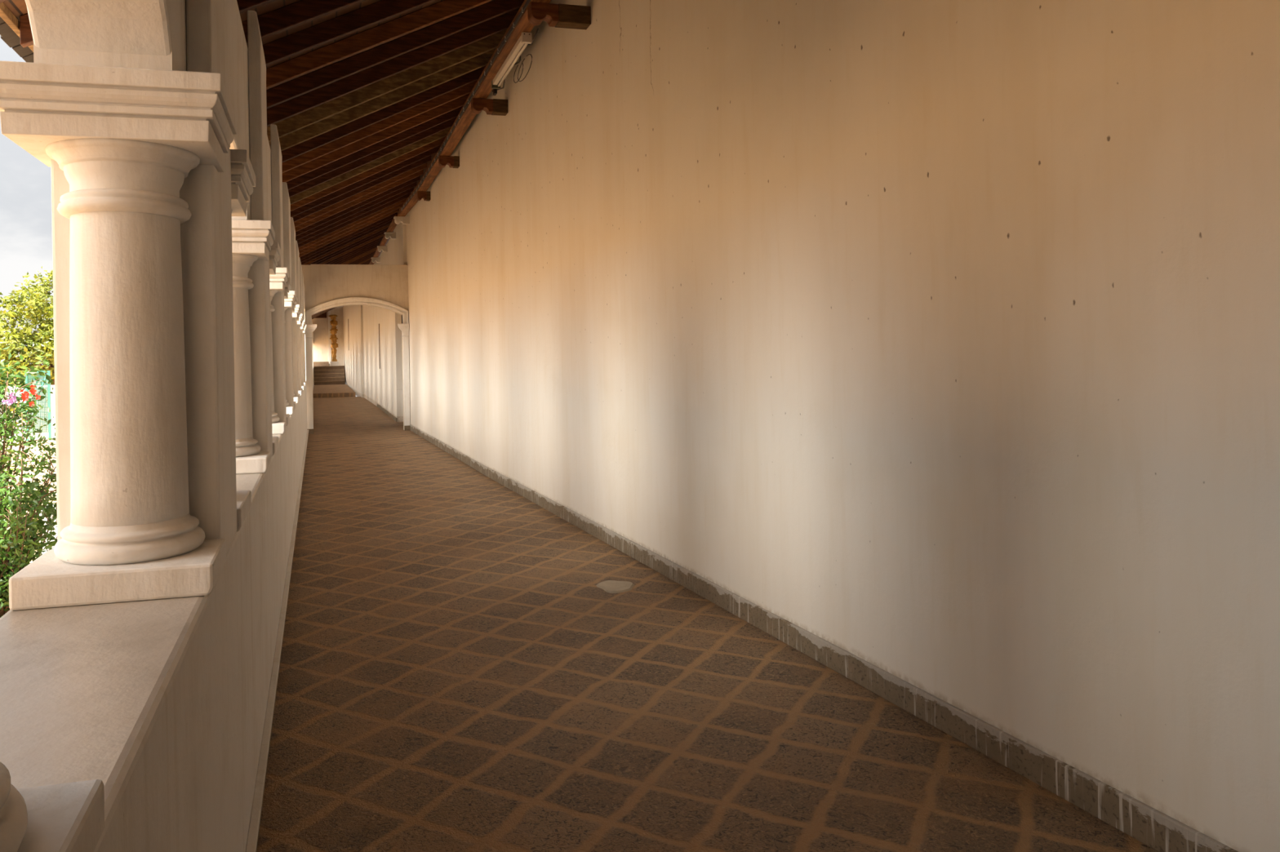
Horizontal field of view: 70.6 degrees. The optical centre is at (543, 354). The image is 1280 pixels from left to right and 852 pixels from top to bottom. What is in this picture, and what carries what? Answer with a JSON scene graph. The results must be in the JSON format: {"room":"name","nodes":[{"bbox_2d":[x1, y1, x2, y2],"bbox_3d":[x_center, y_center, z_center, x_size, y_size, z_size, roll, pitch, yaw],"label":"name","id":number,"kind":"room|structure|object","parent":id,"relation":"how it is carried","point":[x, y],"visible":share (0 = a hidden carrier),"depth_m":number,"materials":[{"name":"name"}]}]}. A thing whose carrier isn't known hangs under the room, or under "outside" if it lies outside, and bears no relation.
{"room":"covered arcade walkway","nodes":[
{"label":"covered arcade walkway","id":0,"kind":"room"},
{"bbox_2d":[25,0,271,222],"bbox_3d":[-2.532,-1.236,8.185,0.275,1.307,22.100,-1,0,-14],"label":"arch","id":1,"kind":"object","parent":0,"point":[145,34],"depth_m":1.93,"materials":[{"name":"white paint"}]},
{"bbox_2d":[0,284,314,851],"bbox_3d":[-6.510,0.239,24.089,0.400,3.950,54.900,-1,0,-14],"label":"wall","id":2,"kind":"structure","parent":0,"point":[162,702],"depth_m":1.67,"materials":[{"name":"paint"}]},
{"bbox_2d":[0,761,104,851],"bbox_3d":[-0.544,-0.571,0.361,0.471,2.180,1.139,-1,0,-14],"label":"pier","id":3,"kind":"object","parent":2,"relation":"on","point":[65,817],"visible":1,"depth_m":0.86,"materials":[{"name":"white paint"}]},
{"bbox_2d":[0,0,256,610],"bbox_3d":[-1.068,-0.561,2.446,0.471,2.180,1.139,-1,0,-14],"label":"pier","id":4,"kind":"object","parent":2,"relation":"on","point":[148,184],"visible":1,"depth_m":1.99,"materials":[{"name":"white paint"}]},
{"bbox_2d":[231,10,280,474],"bbox_3d":[-1.593,-0.552,4.531,0.471,2.180,1.139,-1,0,-14],"label":"pier","id":5,"kind":"object","parent":2,"relation":"on","point":[255,255],"visible":0.41,"depth_m":4.28,"materials":[{"name":"white paint"}]},
{"bbox_2d":[245,430,308,851],"bbox_3d":[-2.293,1.598,8.284,0.020,0.085,22.000,-1,0,-14],"label":"baseboard","id":6,"kind":"structure","parent":2,"relation":"attached to","point":[308,436],"depth_m":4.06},
{"bbox_2d":[269,124,291,434],"bbox_3d":[-2.117,-0.543,6.616,0.471,2.180,1.139,-1,0,-14],"label":"pier","id":7,"kind":"object","parent":2,"relation":"on","point":[280,283],"visible":0.32,"depth_m":6.37,"materials":[{"name":"white paint"}]},
{"bbox_2d":[282,182,297,414],"bbox_3d":[-2.642,-0.534,8.701,0.471,2.180,1.139,-1,0,-14],"label":"pier","id":8,"kind":"object","parent":2,"relation":"on","point":[290,304],"visible":0.24,"depth_m":8.46,"materials":[{"name":"white paint"}]},
{"bbox_2d":[290,217,301,403],"bbox_3d":[-3.166,-0.525,10.786,0.471,2.180,1.139,-1,0,-14],"label":"pier","id":9,"kind":"object","parent":2,"relation":"on","point":[295,315],"visible":0.16,"depth_m":10.54,"materials":[{"name":"white paint"}]},
{"bbox_2d":[295,240,303,395],"bbox_3d":[-3.690,-0.516,12.871,0.471,2.180,1.139,-1,0,-14],"label":"pier","id":10,"kind":"object","parent":2,"relation":"on","point":[300,322],"visible":0.15,"depth_m":12.63,"materials":[{"name":"white paint"}]},
{"bbox_2d":[298,257,305,390],"bbox_3d":[-4.215,-0.506,14.957,0.471,2.180,1.139,-1,0,-14],"label":"pier","id":11,"kind":"object","parent":2,"relation":"on","point":[302,327],"visible":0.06,"depth_m":14.72,"materials":[{"name":"white paint"}]},
{"bbox_2d":[302,271,306,386],"bbox_3d":[-4.739,-0.497,17.041,0.471,2.180,1.139,-1,0,-14],"label":"pier","id":12,"kind":"object","parent":2,"relation":"on","point":[303,308],"visible":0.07,"depth_m":16.80,"materials":[{"name":"white paint"}]},
{"bbox_2d":[2,0,551,319],"bbox_3d":[-5.383,-2.683,24.385,4.350,2.213,55.500,-1,0,-14],"label":"ceiling","id":13,"kind":"structure","parent":0,"point":[18,8],"depth_m":6.39,"materials":[{"name":"brown wood"}]},
{"bbox_2d":[0,2,33,52],"bbox_3d":[-7.455,-1.514,23.807,0.034,0.044,55.000,-1,0,-14],"label":"trim","id":14,"kind":"structure","parent":13,"relation":"attached to","point":[6,15],"depth_m":4.25,"materials":[{"name":"brown wood"}]},
{"bbox_2d":[0,22,33,62],"bbox_3d":[-2.702,-1.663,4.723,0.194,0.109,0.615,-1,0,-14],"label":"roof tiles","id":15,"kind":"object","parent":13,"relation":"attached to","point":[13,40],"depth_m":4.66,"materials":[{"name":"ceramic"}]},
{"bbox_2d":[19,13,33,48],"bbox_3d":[-0.965,-2.433,4.947,3.390,1.812,0.052,-1,0,-20],"label":"rafter","id":16,"kind":"object","parent":13,"relation":"attached to","point":[26,37],"visible":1,"depth_m":4.34,"materials":[{"name":"brown wood"}]},
{"bbox_2d":[236,0,277,13],"bbox_3d":[-1.095,-2.430,5.465,3.390,1.812,0.052,-1,0,-20],"label":"rafter","id":17,"kind":"object","parent":13,"relation":"attached to","point":[244,6],"visible":0.02,"depth_m":5.21,"materials":[{"name":"brown wood"}]},
{"bbox_2d":[241,0,366,44],"bbox_3d":[-1.226,-2.428,5.986,3.390,1.812,0.052,-1,0,-20],"label":"rafter","id":18,"kind":"object","parent":13,"relation":"attached to","point":[299,13],"visible":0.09,"depth_m":5.82,"materials":[{"name":"brown wood"}]},
{"bbox_2d":[302,223,390,265],"bbox_3d":[-4.963,-2.314,20.445,3.194,1.715,0.052,-1,0,-20],"label":"rafter","id":19,"kind":"object","parent":13,"relation":"attached to","point":[388,225],"visible":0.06,"depth_m":20.59,"materials":[{"name":"brown wood"}]},
{"bbox_2d":[301,220,391,265],"bbox_3d":[-4.828,-2.317,19.911,3.194,1.715,0.052,-1,0,-20],"label":"rafter","id":20,"kind":"object","parent":13,"relation":"attached to","point":[389,222],"visible":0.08,"depth_m":20.05,"materials":[{"name":"brown wood"}]},
{"bbox_2d":[300,217,393,262],"bbox_3d":[-4.698,-2.319,19.394,3.194,1.715,0.052,-1,0,-20],"label":"rafter","id":21,"kind":"object","parent":13,"relation":"attached to","point":[390,219],"visible":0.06,"depth_m":19.52,"materials":[{"name":"brown wood"}]},
{"bbox_2d":[307,227,388,265],"bbox_3d":[-5.087,-2.312,20.938,3.194,1.715,0.052,-1,0,-20],"label":"rafter","id":22,"kind":"object","parent":13,"relation":"attached to","point":[386,228],"visible":0.06,"depth_m":21.10,"materials":[{"name":"brown wood"}]},
{"bbox_2d":[299,212,397,260],"bbox_3d":[-4.572,-2.321,18.894,3.194,1.715,0.052,-1,0,-20],"label":"rafter","id":23,"kind":"object","parent":13,"relation":"attached to","point":[394,214],"visible":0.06,"depth_m":19.03,"materials":[{"name":"brown wood"}]},
{"bbox_2d":[298,208,399,257],"bbox_3d":[-4.439,-2.324,18.363,3.194,1.715,0.052,-1,0,-20],"label":"rafter","id":24,"kind":"object","parent":13,"relation":"attached to","point":[397,210],"visible":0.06,"depth_m":18.49,"materials":[{"name":"brown wood"}]},
{"bbox_2d":[262,0,437,66],"bbox_3d":[-1.358,-2.426,6.512,3.390,1.812,0.052,-1,0,-20],"label":"rafter","id":25,"kind":"object","parent":13,"relation":"attached to","point":[281,49],"visible":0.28,"depth_m":6.44,"materials":[{"name":"brown wood"}]},
{"bbox_2d":[314,230,386,264],"bbox_3d":[-5.215,-2.310,21.451,3.194,1.715,0.052,-1,0,-20],"label":"rafter","id":26,"kind":"object","parent":13,"relation":"attached to","point":[383,233],"visible":0.06,"depth_m":21.64,"materials":[{"name":"brown wood"}]},
{"bbox_2d":[298,203,403,254],"bbox_3d":[-4.309,-2.326,17.847,3.194,1.715,0.052,-1,0,-20],"label":"rafter","id":27,"kind":"object","parent":13,"relation":"attached to","point":[391,210],"visible":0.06,"depth_m":17.99,"materials":[{"name":"brown wood"}]},
{"bbox_2d":[319,233,384,264],"bbox_3d":[-5.353,-2.308,21.999,3.194,1.715,0.052,-1,0,-20],"label":"rafter","id":28,"kind":"object","parent":13,"relation":"attached to","point":[382,235],"visible":0.06,"depth_m":22.21,"materials":[{"name":"brown wood"}]},
{"bbox_2d":[298,198,407,250],"bbox_3d":[-4.176,-2.328,17.320,3.194,1.715,0.052,-1,0,-20],"label":"rafter","id":29,"kind":"object","parent":13,"relation":"attached to","point":[403,201],"visible":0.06,"depth_m":17.46,"materials":[{"name":"brown wood"}]},
{"bbox_2d":[397,186,417,216],"bbox_3d":[-2.631,-3.017,17.758,0.160,0.120,2.999,-1,0,-16],"label":"roof beam","id":30,"kind":"structure","parent":29,"relation":"attached to","point":[413,201],"depth_m":17.82,"materials":[{"name":"brown wood"}]},
{"bbox_2d":[324,236,383,264],"bbox_3d":[-5.482,-2.305,22.512,3.194,1.715,0.052,-1,0,-20],"label":"rafter","id":31,"kind":"object","parent":13,"relation":"attached to","point":[380,238],"visible":0.02,"depth_m":22.75,"materials":[{"name":"brown wood"}]},
{"bbox_2d":[297,192,410,248],"bbox_3d":[-4.052,-2.330,16.827,3.194,1.715,0.052,-1,0,-20],"label":"rafter","id":32,"kind":"object","parent":13,"relation":"attached to","point":[406,196],"visible":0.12,"depth_m":16.97,"materials":[{"name":"brown wood"}]},
{"bbox_2d":[297,187,413,244],"bbox_3d":[-3.918,-2.333,16.292,3.194,1.715,0.052,-1,0,-20],"label":"rafter","id":33,"kind":"object","parent":13,"relation":"attached to","point":[330,227],"visible":0.28,"depth_m":16.44,"materials":[{"name":"brown wood"}]},
{"bbox_2d":[328,239,382,264],"bbox_3d":[-5.610,-2.303,23.020,3.194,1.715,0.052,-1,0,-20],"label":"rafter","id":34,"kind":"object","parent":13,"relation":"attached to","point":[377,242],"visible":0.02,"depth_m":23.28,"materials":[{"name":"brown wood"}]},
{"bbox_2d":[295,181,417,240],"bbox_3d":[-3.788,-2.335,15.775,3.194,1.715,0.052,-1,0,-20],"label":"rafter","id":35,"kind":"object","parent":13,"relation":"attached to","point":[414,184],"visible":0.32,"depth_m":15.92,"materials":[{"name":"brown wood"}]},
{"bbox_2d":[333,241,380,264],"bbox_3d":[-5.745,-2.301,23.558,3.194,1.715,0.052,-1,0,-20],"label":"rafter","id":36,"kind":"object","parent":13,"relation":"attached to","point":[378,243],"visible":0.02,"depth_m":23.83,"materials":[{"name":"brown wood"}]},
{"bbox_2d":[295,175,420,236],"bbox_3d":[-3.654,-2.337,15.243,3.194,1.715,0.052,-1,0,-20],"label":"rafter","id":37,"kind":"object","parent":13,"relation":"attached to","point":[417,179],"visible":0.32,"depth_m":15.39,"materials":[{"name":"brown wood"}]},
{"bbox_2d":[337,244,379,264],"bbox_3d":[-5.870,-2.299,24.054,3.194,1.715,0.052,-1,0,-20],"label":"rafter","id":38,"kind":"object","parent":13,"relation":"attached to","point":[370,249],"visible":0.02,"depth_m":24.34,"materials":[{"name":"brown wood"}]},
{"bbox_2d":[294,169,423,231],"bbox_3d":[-3.531,-2.339,14.754,3.194,1.715,0.052,-1,0,-20],"label":"rafter","id":39,"kind":"object","parent":13,"relation":"attached to","point":[369,196],"visible":0.34,"depth_m":14.90,"materials":[{"name":"brown wood"}]},
{"bbox_2d":[341,247,377,264],"bbox_3d":[-5.997,-2.296,24.559,3.194,1.715,0.052,-1,0,-20],"label":"rafter","id":40,"kind":"object","parent":13,"relation":"attached to","point":[366,252],"visible":0.02,"depth_m":24.87,"materials":[{"name":"brown wood"}]},
{"bbox_2d":[293,163,426,226],"bbox_3d":[-3.400,-2.342,14.235,3.194,1.715,0.052,-1,0,-20],"label":"rafter","id":41,"kind":"object","parent":13,"relation":"attached to","point":[423,166],"visible":0.34,"depth_m":14.38,"materials":[{"name":"brown wood"}]},
{"bbox_2d":[344,248,377,264],"bbox_3d":[-6.136,-2.294,25.110,3.194,1.715,0.052,-1,0,-20],"label":"rafter","id":42,"kind":"object","parent":13,"relation":"attached to","point":[365,255],"visible":0.02,"depth_m":25.45,"materials":[{"name":"brown wood"}]},
{"bbox_2d":[292,155,431,222],"bbox_3d":[-3.267,-2.344,13.706,3.194,1.715,0.052,-1,0,-20],"label":"rafter","id":43,"kind":"object","parent":13,"relation":"attached to","point":[362,188],"visible":0.34,"depth_m":13.85,"materials":[{"name":"brown wood"}]},
{"bbox_2d":[348,251,375,264],"bbox_3d":[-6.259,-2.292,25.600,3.194,1.715,0.052,-1,0,-20],"label":"rafter","id":44,"kind":"object","parent":13,"relation":"attached to","point":[374,251],"visible":0.02,"depth_m":25.96,"materials":[{"name":"brown wood"}]},
{"bbox_2d":[351,253,374,264],"bbox_3d":[-6.396,-2.289,26.146,3.194,1.715,0.052,-1,0,-20],"label":"rafter","id":45,"kind":"object","parent":13,"relation":"attached to","point":[374,253],"visible":0.02,"depth_m":26.52,"materials":[{"name":"brown wood"}]},
{"bbox_2d":[355,255,373,264],"bbox_3d":[-6.519,-2.287,26.632,3.194,1.715,0.052,-1,0,-20],"label":"rafter","id":46,"kind":"object","parent":13,"relation":"attached to","point":[372,255],"visible":0.02,"depth_m":27.03,"materials":[{"name":"brown wood"}]},
{"bbox_2d":[290,144,441,217],"bbox_3d":[-3.047,-2.396,13.224,3.390,1.812,0.052,-1,0,-20],"label":"rafter","id":47,"kind":"object","parent":13,"relation":"attached to","point":[434,150],"visible":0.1,"depth_m":13.34,"materials":[{"name":"brown wood"}]},
{"bbox_2d":[417,149,442,191],"bbox_3d":[-1.849,-3.030,14.897,0.175,0.120,2.922,-1,0,-14],"label":"roof beam","id":48,"kind":"structure","parent":47,"relation":"attached to","point":[435,170],"depth_m":14.95,"materials":[{"name":"brown wood"}]},
{"bbox_2d":[290,136,445,211],"bbox_3d":[-2.917,-2.399,12.709,3.390,1.812,0.052,-1,0,-20],"label":"rafter","id":49,"kind":"object","parent":13,"relation":"attached to","point":[406,157],"visible":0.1,"depth_m":12.83,"materials":[{"name":"brown wood"}]},
{"bbox_2d":[289,127,451,204],"bbox_3d":[-2.787,-2.401,12.192,3.390,1.812,0.052,-1,0,-20],"label":"rafter","id":50,"kind":"object","parent":13,"relation":"attached to","point":[364,168],"visible":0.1,"depth_m":12.31,"materials":[{"name":"brown wood"}]},
{"bbox_2d":[288,116,457,197],"bbox_3d":[-2.656,-2.403,11.671,3.390,1.812,0.052,-1,0,-20],"label":"rafter","id":51,"kind":"object","parent":13,"relation":"attached to","point":[446,125],"visible":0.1,"depth_m":11.79,"materials":[{"name":"brown wood"}]},
{"bbox_2d":[285,106,462,190],"bbox_3d":[-2.529,-2.405,11.167,3.390,1.812,0.052,-1,0,-20],"label":"rafter","id":52,"kind":"object","parent":13,"relation":"attached to","point":[348,159],"visible":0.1,"depth_m":11.28,"materials":[{"name":"brown wood"}]},
{"bbox_2d":[282,93,470,182],"bbox_3d":[-2.400,-2.408,10.654,3.390,1.812,0.052,-1,0,-20],"label":"rafter","id":53,"kind":"object","parent":13,"relation":"attached to","point":[332,157],"visible":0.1,"depth_m":10.76,"materials":[{"name":"brown wood"}]},
{"bbox_2d":[439,89,476,155],"bbox_3d":[-1.120,-3.043,11.997,0.175,0.120,3.042,-1,0,-14],"label":"roof beam","id":54,"kind":"structure","parent":53,"relation":"attached to","point":[467,117],"depth_m":11.95,"materials":[{"name":"brown wood"}]},
{"bbox_2d":[266,0,493,89],"bbox_3d":[-1.487,-2.424,7.022,3.390,1.812,0.052,-1,0,-20],"label":"rafter","id":55,"kind":"object","parent":13,"relation":"attached to","point":[291,69],"visible":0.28,"depth_m":7.03,"materials":[{"name":"brown wood"}]},
{"bbox_2d":[281,80,477,173],"bbox_3d":[-2.262,-2.410,10.105,3.390,1.812,0.052,-1,0,-20],"label":"rafter","id":56,"kind":"object","parent":13,"relation":"attached to","point":[291,164],"visible":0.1,"depth_m":10.21,"materials":[{"name":"brown wood"}]},
{"bbox_2d":[268,48,496,151],"bbox_3d":[-2.011,-2.414,9.105,3.390,1.812,0.052,-1,0,-20],"label":"rafter","id":57,"kind":"object","parent":13,"relation":"attached to","point":[336,121],"visible":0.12,"depth_m":9.22,"materials":[{"name":"brown wood"}]},
{"bbox_2d":[281,65,486,163],"bbox_3d":[-2.137,-2.412,9.609,3.390,1.812,0.052,-1,0,-20],"label":"rafter","id":58,"kind":"object","parent":13,"relation":"attached to","point":[293,152],"visible":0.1,"depth_m":9.72,"materials":[{"name":"brown wood"}]},
{"bbox_2d":[472,0,534,98],"bbox_3d":[-0.397,-3.055,9.112,0.170,0.120,2.892,-1,0,-14],"label":"roof beam","id":59,"kind":"structure","parent":58,"relation":"attached to","point":[523,25],"depth_m":8.93,"materials":[{"name":"brown wood"}]},
{"bbox_2d":[491,32,532,95],"bbox_3d":[-0.346,-2.929,9.117,0.094,0.130,1.614,-1,0,-14],"label":"lamp","id":60,"kind":"object","parent":59,"relation":"attached to","point":[526,37],"visible":1,"depth_m":8.97,"materials":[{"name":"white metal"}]},
{"bbox_2d":[492,27,539,92],"bbox_3d":[-0.293,-2.900,9.261,0.080,0.256,2.084,-1,0,-14],"label":"loose wire","id":61,"kind":"object","parent":59,"relation":"hanging from","point":[538,28],"visible":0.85,"depth_m":9.04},
{"bbox_2d":[266,28,507,142],"bbox_3d":[-1.877,-2.417,8.573,3.390,1.812,0.052,-1,0,-20],"label":"rafter","id":62,"kind":"object","parent":13,"relation":"attached to","point":[328,109],"visible":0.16,"depth_m":8.68,"materials":[{"name":"brown wood"}]},
{"bbox_2d":[266,8,519,126],"bbox_3d":[-1.742,-2.419,8.038,3.390,1.812,0.052,-1,0,-20],"label":"rafter","id":63,"kind":"object","parent":13,"relation":"attached to","point":[295,106],"visible":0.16,"depth_m":8.14,"materials":[{"name":"brown wood"}]},
{"bbox_2d":[266,0,524,108],"bbox_3d":[-1.612,-2.421,7.519,3.390,1.812,0.052,-1,0,-20],"label":"rafter","id":64,"kind":"object","parent":13,"relation":"attached to","point":[313,81],"visible":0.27,"depth_m":7.60,"materials":[{"name":"brown wood"}]},
{"bbox_2d":[311,306,343,377],"bbox_3d":[-12.217,-1.137,50.939,3.600,6.100,0.550,-1,0,-14],"label":"wall","id":65,"kind":"structure","parent":0,"point":[322,354],"depth_m":50.90,"materials":[{"name":"paint"}]},
{"bbox_2d":[312,384,355,398],"bbox_3d":[-10.101,1.752,42.844,1.725,0.290,12.358,-1,0,-14],"label":"floor","id":66,"kind":"structure","parent":0,"point":[327,390],"depth_m":38.81,"materials":[{"name":"tile"}]},
{"bbox_2d":[313,365,345,385],"bbox_3d":[-11.903,1.137,49.848,1.660,1.002,2.160,-1,0,-14],"label":"stone steps","id":67,"kind":"structure","parent":66,"relation":"on","point":[323,375],"depth_m":49.40,"materials":[{"name":"brown stone"}]},
{"bbox_2d":[329,361,338,366],"bbox_3d":[-11.741,0.509,50.350,0.460,0.248,0.450,-1,0,-14],"label":"pedestal","id":68,"kind":"object","parent":67,"relation":"on","point":[331,363],"visible":0.91,"depth_m":50.13,"materials":[{"name":"white stone"}]},
{"bbox_2d":[328,315,337,361],"bbox_3d":[-11.784,-0.926,50.343,0.536,2.620,0.483,-1,0,-14],"label":"carving","id":69,"kind":"object","parent":68,"relation":"on","point":[334,323],"visible":1,"depth_m":50.28,"materials":[{"name":"brown wood"}]},
{"bbox_2d":[342,305,364,397],"bbox_3d":[-9.087,-0.452,43.598,0.524,4.620,15.800,-1,0,-15],"label":"wall","id":70,"kind":"structure","parent":0,"point":[353,322],"depth_m":41.23,"materials":[{"name":"white paint"}]},
{"bbox_2d":[301,264,410,434],"bbox_3d":[-4.093,-0.136,19.376,2.362,3.615,0.383,-1,0,-14],"label":"wall","id":71,"kind":"structure","parent":0,"point":[326,286],"depth_m":19.34,"materials":[{"name":"paint"}]},
{"bbox_2d":[362,216,406,422],"bbox_3d":[-4.941,-0.634,27.890,0.497,4.840,16.700,-1,0,-14],"label":"wall","id":72,"kind":"structure","parent":0,"point":[382,335],"depth_m":25.19,"materials":[{"name":"white paint"}]},
{"bbox_2d":[370,257,380,262],"bbox_3d":[-5.027,-2.839,26.899,0.272,0.156,0.164,-1,0,-14],"label":"bracket","id":73,"kind":"object","parent":72,"relation":"attached to","point":[377,260],"visible":1,"depth_m":26.84,"materials":[{"name":"beige wood"}]},
{"bbox_2d":[377,245,387,252],"bbox_3d":[-4.344,-2.851,24.183,0.272,0.156,0.164,-1,0,-14],"label":"bracket","id":74,"kind":"object","parent":72,"relation":"attached to","point":[384,248],"visible":1,"depth_m":24.12,"materials":[{"name":"beige wood"}]},
{"bbox_2d":[373,244,381,257],"bbox_3d":[-4.698,-2.947,25.538,0.130,0.053,2.792,-1,0,-14],"label":"roof beam","id":75,"kind":"structure","parent":74,"relation":"on","point":[376,254],"depth_m":25.99,"materials":[{"name":"brown wood"}]},
{"bbox_2d":[384,232,395,239],"bbox_3d":[-3.685,-2.862,21.565,0.272,0.156,0.164,-1,0,-14],"label":"bracket","id":76,"kind":"object","parent":72,"relation":"attached to","point":[392,235],"visible":1,"depth_m":21.51,"materials":[{"name":"beige stone"}]},
{"bbox_2d":[379,231,389,245],"bbox_3d":[-4.027,-2.959,22.871,0.130,0.053,2.692,-1,0,-14],"label":"roof beam","id":77,"kind":"structure","parent":76,"relation":"on","point":[384,241],"depth_m":23.29,"materials":[{"name":"brown wood"}]},
{"bbox_2d":[256,396,1158,851],"bbox_3d":[-2.892,1.711,17.228,3.260,0.120,40.840,-1,0,-14],"label":"floor","id":78,"kind":"structure","parent":0,"point":[456,674],"depth_m":4.01,"materials":[{"name":"tile"}]},
{"bbox_2d":[595,580,634,593],"bbox_3d":[0.507,1.586,6.151,0.265,0.010,0.320,-1,0,-14],"label":"cement patch","id":79,"kind":"object","parent":78,"relation":"on","point":[609,586],"visible":1,"depth_m":6.12,"materials":[{"name":"grey concrete"}]},
{"bbox_2d":[405,0,1279,851],"bbox_3d":[0.245,-1.082,9.036,0.378,5.594,22.426,-1,0,-16],"label":"wall","id":80,"kind":"structure","parent":0,"point":[940,340],"depth_m":3.79,"materials":[{"name":"white paint"}]},
{"bbox_2d":[393,216,409,224],"bbox_3d":[-3.035,-2.873,19.202,0.330,0.156,0.164,-1,0,-14],"label":"bracket","id":81,"kind":"object","parent":80,"relation":"attached to","point":[405,220],"visible":1,"depth_m":19.14,"materials":[{"name":"beige stone"}]},
{"bbox_2d":[386,214,397,232],"bbox_3d":[-3.399,-2.970,20.374,0.130,0.053,2.442,-1,0,-14],"label":"roof beam","id":82,"kind":"structure","parent":81,"relation":"on","point":[393,224],"depth_m":20.66,"materials":[{"name":"brown wood"}]},
{"bbox_2d":[416,191,430,201],"bbox_3d":[-2.180,-2.888,16.324,0.236,0.156,0.140,-1,0,-14],"label":"bracket","id":83,"kind":"object","parent":80,"relation":"attached to","point":[425,196],"visible":1,"depth_m":16.27,"materials":[{"name":"brown wood"}]},
{"bbox_2d":[438,155,459,168],"bbox_3d":[-1.420,-2.902,13.494,0.299,0.156,0.140,-1,0,-14],"label":"bracket","id":84,"kind":"object","parent":80,"relation":"attached to","point":[453,162],"visible":1,"depth_m":13.44,"materials":[{"name":"brown wood"}]},
{"bbox_2d":[471,97,507,115],"bbox_3d":[-0.633,-2.915,10.547,0.418,0.156,0.140,-1,0,-14],"label":"bracket","id":85,"kind":"object","parent":80,"relation":"attached to","point":[496,107],"visible":1,"depth_m":10.49,"materials":[{"name":"brown wood"}]},
{"bbox_2d":[527,2,591,30],"bbox_3d":[0.139,-2.929,7.750,0.529,0.156,0.140,-1,0,-14],"label":"bracket","id":86,"kind":"object","parent":80,"relation":"attached to","point":[557,15],"visible":1,"depth_m":7.70,"materials":[{"name":"brown wood"}]},
{"bbox_2d":[409,424,1238,851],"bbox_3d":[0.159,1.535,8.915,0.097,0.125,22.145,-1,0,-16],"label":"baseboard","id":87,"kind":"structure","parent":80,"relation":"attached to","point":[1160,832],"depth_m":3.78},
{"label":"outside","id":88,"kind":"structure","parent":0,"visible":0},
{"bbox_2d":[0,380,56,563],"bbox_3d":[-44.583,2.829,32.598,69.350,0.300,135.000,-1,0,-14],"label":"ground","id":89,"kind":"structure","parent":88,"point":[37,452],"depth_m":16.99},
{"bbox_2d":[0,328,28,438],"bbox_3d":[-11.279,0.674,17.871,2.190,2.852,1.596,-1,0,23],"label":"bush","id":90,"kind":"object","parent":89,"relation":"on","point":[3,344],"visible":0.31,"depth_m":18.08,"materials":[{"name":"green plant"}]},
{"bbox_2d":[0,266,54,386],"bbox_3d":[-17.279,-0.491,31.791,7.509,5.398,4.590,-1,0,-18],"label":"broadleaf tree","id":91,"kind":"object","parent":89,"relation":"on","point":[42,342],"visible":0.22,"depth_m":30.66,"materials":[{"name":"green plant"}]},
{"bbox_2d":[0,385,55,441],"bbox_3d":[-16.288,1.510,21.392,10.800,1.350,0.250,-1,0,-14],"label":"wall","id":92,"kind":"structure","parent":89,"relation":"on","point":[52,396],"depth_m":22.25,"materials":[{"name":"white paint"}]},
{"bbox_2d":[0,346,57,617],"bbox_3d":[-3.479,0.839,5.705,1.664,2.258,1.222,-1,0,38],"label":"flowering shrub","id":93,"kind":"object","parent":89,"relation":"on","point":[19,544],"visible":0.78,"depth_m":5.60,"materials":[{"name":"green plant"}]},
{"bbox_2d":[25,370,51,441],"bbox_3d":[-12.411,1.257,22.033,0.550,1.720,0.060,-1,0,-14],"label":"frame","id":94,"kind":"object","parent":89,"relation":"on","point":[48,397],"visible":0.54,"depth_m":22.05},
{"bbox_2d":[39,503,57,554],"bbox_3d":[-3.980,1.590,7.241,0.140,0.760,0.140,-1,0,-14],"label":"bollard","id":95,"kind":"object","parent":89,"relation":"on","point":[40,514],"visible":0.02,"depth_m":7.19,"materials":[{"name":"white"}]},
{"bbox_3d":[-0.574,-2.440,3.394,3.365,1.812,0.421,-1,0,-14],"label":"rafter","id":96,"kind":"object","parent":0,"visible":0},
{"bbox_2d":[529,0,551,4],"bbox_3d":[0.727,-3.075,4.666,0.160,0.120,6.262,-1,0,-14],"label":"roof beam","id":97,"kind":"structure","parent":96,"relation":"attached to","point":[531,1],"depth_m":7.61,"materials":[{"name":"brown wood"}]},
{"bbox_2d":[400,0,528,209],"bbox_3d":[-0.951,-3.030,10.909,0.078,0.025,15.604,-1,0,-14],"label":"cable","id":98,"kind":"object","parent":97,"relation":"attached to","point":[526,2],"visible":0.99,"depth_m":10.12,"materials":[{"name":"brown plastic"}]},
{"bbox_2d":[400,0,530,211],"bbox_3d":[-0.951,-3.002,10.909,0.078,0.025,15.604,-1,0,-14],"label":"cable","id":99,"kind":"object","parent":97,"relation":"attached to","point":[529,1],"visible":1,"depth_m":10.01,"materials":[{"name":"brown plastic"}]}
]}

